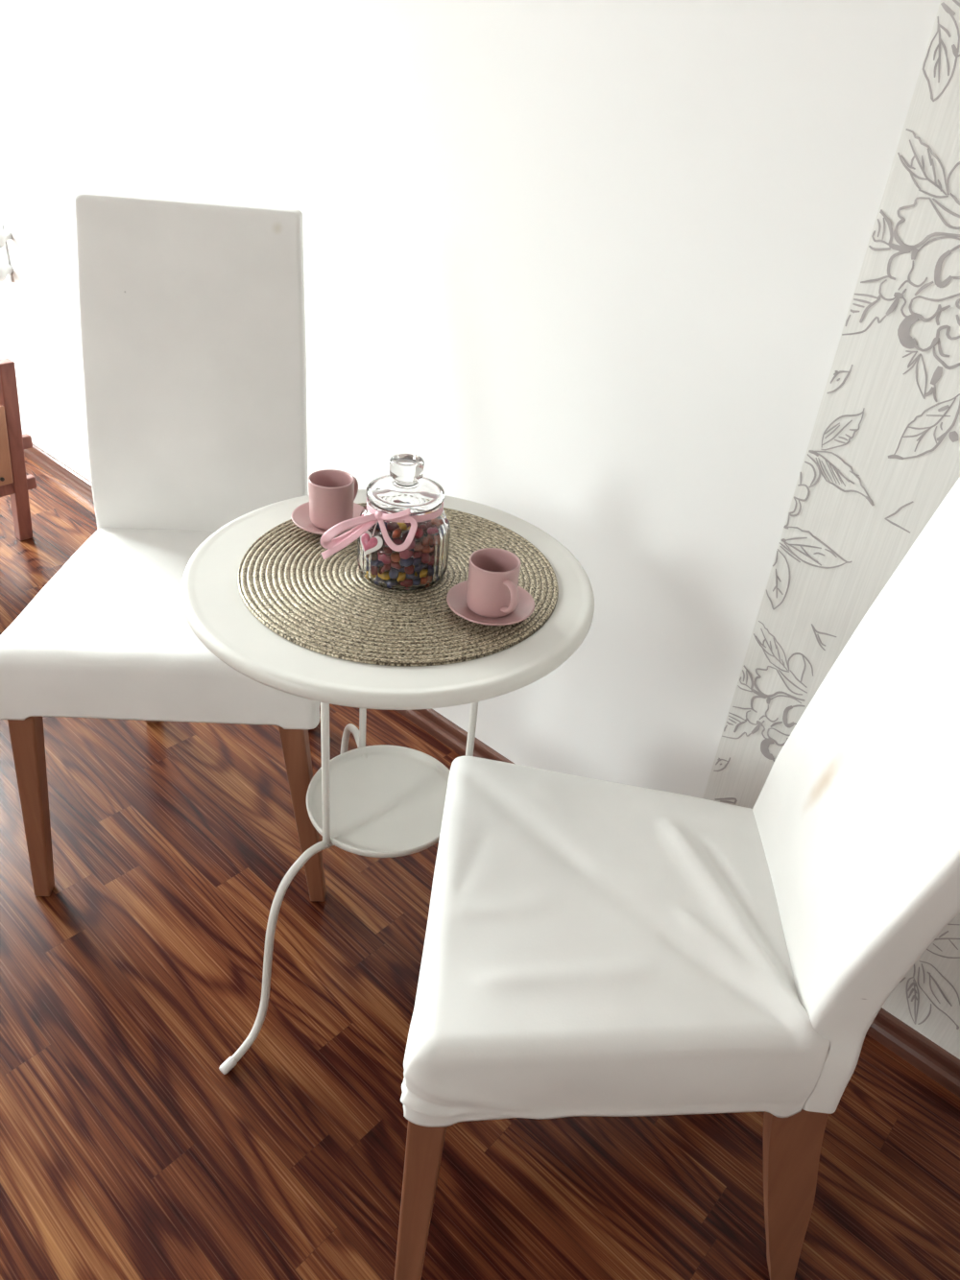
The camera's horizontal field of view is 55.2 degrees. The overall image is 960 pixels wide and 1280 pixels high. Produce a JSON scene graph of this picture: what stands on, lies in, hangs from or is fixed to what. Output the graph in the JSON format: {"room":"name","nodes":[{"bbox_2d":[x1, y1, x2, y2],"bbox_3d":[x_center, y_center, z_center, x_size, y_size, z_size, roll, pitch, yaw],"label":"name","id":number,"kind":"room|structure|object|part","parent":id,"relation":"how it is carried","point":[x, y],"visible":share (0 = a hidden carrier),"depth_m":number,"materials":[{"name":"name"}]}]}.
{"room":"dining room","nodes":[
{"label":"dining room","id":0,"kind":"room"},
{"bbox_2d":[0,0,940,798],"bbox_3d":[0.115,-0.821,1.240,5.450,2.500,0.100,30,41,32],"label":"wall","id":1,"kind":"structure","parent":0,"point":[595,266],"depth_m":1.40,"materials":[{"name":"white paint"}]},
{"bbox_2d":[0,221,13,282],"bbox_3d":[-1.304,-1.042,2.477,0.114,0.158,0.068,30,41,32],"label":"wall fitting","id":2,"kind":"object","parent":1,"relation":"attached to","point":[6,270],"visible":1,"depth_m":2.50,"materials":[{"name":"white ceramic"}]},
{"bbox_3d":[-1.280,-1.071,2.435,0.060,0.060,0.068,30,41,32],"label":"knob","id":3,"kind":"part","parent":2,"relation":"part of","materials":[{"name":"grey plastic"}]},
{"bbox_3d":[-1.312,-1.008,2.505,0.060,0.060,0.068,30,41,32],"label":"knob","id":4,"kind":"part","parent":2,"relation":"part of","materials":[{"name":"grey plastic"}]},
{"bbox_2d":[23,443,959,1097],"bbox_3d":[-0.029,0.215,1.880,5.250,0.050,0.018,30,41,32],"label":"baseboard","id":5,"kind":"structure","parent":1,"relation":"attached to","point":[939,1065],"depth_m":1.42,"materials":[{"name":"brown laminate"}]},
{"bbox_2d":[702,0,959,1059],"bbox_3d":[1.228,-0.153,0.364,2.119,2.450,0.002,30,41,32],"label":"floral wallpaper","id":6,"kind":"object","parent":1,"relation":"attached to","point":[882,455],"visible":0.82,"depth_m":1.12,"materials":[{"name":"white paper"}]},
{"bbox_2d":[0,456,959,1279],"bbox_3d":[-1.219,0.908,0.796,5.450,0.100,3.721,30,41,32],"label":"floor","id":7,"kind":"structure","parent":0,"point":[128,1152],"depth_m":1.28,"materials":[{"name":"brown wood"}]},
{"bbox_2d":[0,358,37,540],"bbox_3d":[-1.452,-0.438,2.216,0.419,0.520,0.610,30,41,32],"label":"wooden stand","id":8,"kind":"object","parent":7,"relation":"on","point":[14,482],"visible":1,"depth_m":2.29,"materials":[{"name":"red wood"}]},
{"bbox_3d":[-1.327,-0.394,2.110,0.054,0.215,0.482,30,41,32],"label":"panel","id":9,"kind":"part","parent":8,"relation":"part of","materials":[{"name":"brown wood"}]},
{"bbox_2d":[0,190,326,901],"bbox_3d":[-0.467,-0.118,1.460,0.473,0.992,0.511,3,34,-5],"label":"dining chair","id":10,"kind":"object","parent":7,"relation":"on","point":[192,312],"visible":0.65,"depth_m":1.41,"materials":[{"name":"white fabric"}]},
{"bbox_3d":[-0.681,0.238,1.411,0.069,0.420,0.040,3,34,-5],"label":"leg","id":11,"kind":"part","parent":10,"relation":"part of","materials":[{"name":"brown wood"}]},
{"bbox_3d":[-0.468,-0.035,1.444,0.461,0.129,0.391,3,34,-5],"label":"seat","id":12,"kind":"part","parent":10,"relation":"part of","materials":[{"name":"white fabric"}]},
{"bbox_3d":[-0.459,-0.381,1.506,0.356,0.605,0.143,3,34,-5],"label":"backrest","id":13,"kind":"part","parent":10,"relation":"part of","materials":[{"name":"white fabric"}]},
{"bbox_3d":[-0.279,0.256,1.446,0.069,0.420,0.040,3,34,-5],"label":"leg","id":14,"kind":"part","parent":10,"relation":"part of","materials":[{"name":"brown wood"}]},
{"bbox_2d":[180,489,593,1074],"bbox_3d":[-0.169,0.206,1.300,0.555,0.677,0.567,30,41,32],"label":"side table","id":15,"kind":"object","parent":7,"relation":"on","point":[375,801],"visible":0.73,"depth_m":1.13,"materials":[{"name":"white metal"}]},
{"bbox_3d":[-0.271,0.429,1.283,0.011,0.309,0.233,27,39,28],"label":"leg","id":16,"kind":"part","parent":15,"relation":"part of","materials":[{"name":"white metal"}]},
{"bbox_3d":[-0.195,0.129,1.159,0.010,0.372,0.010,30,41,32],"label":"post","id":17,"kind":"part","parent":15,"relation":"part of","materials":[{"name":"white metal"}]},
{"bbox_3d":[-0.225,0.245,1.566,0.011,0.309,0.233,-9,36,-21],"label":"leg","id":18,"kind":"part","parent":15,"relation":"part of","materials":[{"name":"white metal"}]},
{"bbox_3d":[-0.168,0.020,1.326,0.010,0.372,0.010,30,41,32],"label":"post","id":19,"kind":"part","parent":15,"relation":"part of","materials":[{"name":"white metal"}]},
{"bbox_2d":[306,744,449,857],"bbox_3d":[-0.139,0.232,1.338,0.225,0.015,0.225,30,41,32],"label":"shelf","id":20,"kind":"object","parent":15,"relation":"attached to","point":[387,801],"depth_m":1.34,"materials":[{"name":"white metal"}]},
{"bbox_2d":[237,502,558,666],"bbox_3d":[-0.097,-0.083,1.129,0.390,0.004,0.390,6,34,0],"label":"placemat","id":21,"kind":"object","parent":15,"relation":"on","point":[327,606],"visible":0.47,"depth_m":1.06,"materials":[{"name":"beige wicker"}]},
{"bbox_2d":[291,501,363,536],"bbox_3d":[-0.196,-0.158,1.210,0.103,0.014,0.103,30,41,32],"label":"saucer","id":22,"kind":"object","parent":21,"relation":"on","point":[300,518],"visible":0.34,"depth_m":1.21,"materials":[{"name":"pink ceramic"}]},
{"bbox_2d":[308,469,357,529],"bbox_3d":[-0.187,-0.186,1.202,0.058,0.062,0.080,23,37,24],"label":"coffee cup","id":23,"kind":"object","parent":22,"relation":"on","point":[332,492],"visible":0.92,"depth_m":1.18,"materials":[{"name":"pink ceramic"}]},
{"bbox_3d":[-0.172,-0.199,1.221,0.010,0.043,0.026,23,37,24],"label":"handle","id":24,"kind":"part","parent":23,"relation":"part of","materials":[{"name":"pink ceramic"}]},
{"bbox_2d":[356,452,450,590],"bbox_3d":[-0.089,-0.145,1.086,0.110,0.147,0.110,5,34,-1],"label":"candy jar","id":25,"kind":"object","parent":21,"relation":"on","point":[423,563],"visible":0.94,"depth_m":1.06,"materials":[{"name":"clear glass"}]},
{"bbox_2d":[320,497,443,559],"bbox_3d":[-0.103,-0.136,1.062,0.090,0.063,0.148,22,37,22],"label":"ribbon","id":26,"kind":"object","parent":25,"relation":"attached to","point":[363,523],"visible":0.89,"depth_m":1.03,"materials":[{"name":"pink fabric"}]},
{"bbox_2d":[359,520,382,555],"bbox_3d":[-0.123,-0.114,1.040,0.023,0.038,0.023,-7,36,-19],"label":"tag","id":27,"kind":"object","parent":26,"relation":"hanging from","point":[369,544],"visible":1,"depth_m":1.04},
{"bbox_3d":[-0.091,-0.126,1.099,0.110,0.101,0.110,2,34,-5],"label":"glass","id":28,"kind":"part","parent":25,"relation":"part of","materials":[{"name":"clear glass"}]},
{"bbox_3d":[-0.085,-0.186,1.059,0.091,0.049,0.091,2,34,-5],"label":"lid","id":29,"kind":"part","parent":25,"relation":"part of","materials":[{"name":"clear glass"}]},
{"bbox_2d":[414,528,423,537],"bbox_3d":[-0.071,-0.123,1.050,0.014,0.012,0.012,13,34,10],"label":"candy","id":30,"kind":"object","parent":25,"relation":"in","point":[418,533],"visible":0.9,"depth_m":1.05,"materials":[{"name":"red food"}]},
{"bbox_2d":[446,580,534,625],"bbox_3d":[0.012,-0.040,1.066,0.103,0.014,0.103,30,41,32],"label":"saucer","id":31,"kind":"object","parent":21,"relation":"on","point":[456,598],"visible":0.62,"depth_m":1.06,"materials":[{"name":"pink ceramic"}]},
{"bbox_2d":[466,547,520,617],"bbox_3d":[0.020,-0.059,1.042,0.058,0.062,0.080,-13,38,-26],"label":"coffee cup","id":32,"kind":"object","parent":31,"relation":"on","point":[493,573],"visible":1,"depth_m":1.03,"materials":[{"name":"pink ceramic"}]},
{"bbox_3d":[0.033,-0.045,1.023,0.010,0.043,0.026,-14,38,-27],"label":"handle","id":33,"kind":"part","parent":32,"relation":"part of","materials":[{"name":"pink ceramic"}]},
{"bbox_3d":[-0.009,0.100,1.231,0.010,0.372,0.010,30,41,32],"label":"post","id":34,"kind":"part","parent":15,"relation":"part of","materials":[{"name":"white metal"}]},
{"bbox_2d":[394,477,959,1279],"bbox_3d":[0.202,0.272,0.979,0.516,0.992,0.477,6,34,1],"label":"dining chair","id":35,"kind":"object","parent":7,"relation":"on","point":[592,947],"visible":1,"depth_m":0.88,"materials":[{"name":"white fabric"}]},
{"bbox_3d":[-0.063,0.594,0.973,0.040,0.420,0.069,6,34,1],"label":"leg","id":36,"kind":"part","parent":35,"relation":"part of","materials":[{"name":"brown wood"}]},
{"bbox_3d":[0.137,0.312,1.008,0.393,0.137,0.432,6,34,1],"label":"seat","id":37,"kind":"part","parent":35,"relation":"part of","materials":[{"name":"white fabric"}]},
{"bbox_3d":[0.341,0.591,1.020,0.125,0.440,0.040,6,34,1],"label":"leg","id":38,"kind":"part","parent":35,"relation":"part of","materials":[{"name":"brown wood"}]},
{"bbox_3d":[0.402,0.131,0.871,0.144,0.605,0.320,6,34,1],"label":"backrest","id":39,"kind":"part","parent":35,"relation":"part of","materials":[{"name":"white fabric"}]}
]}

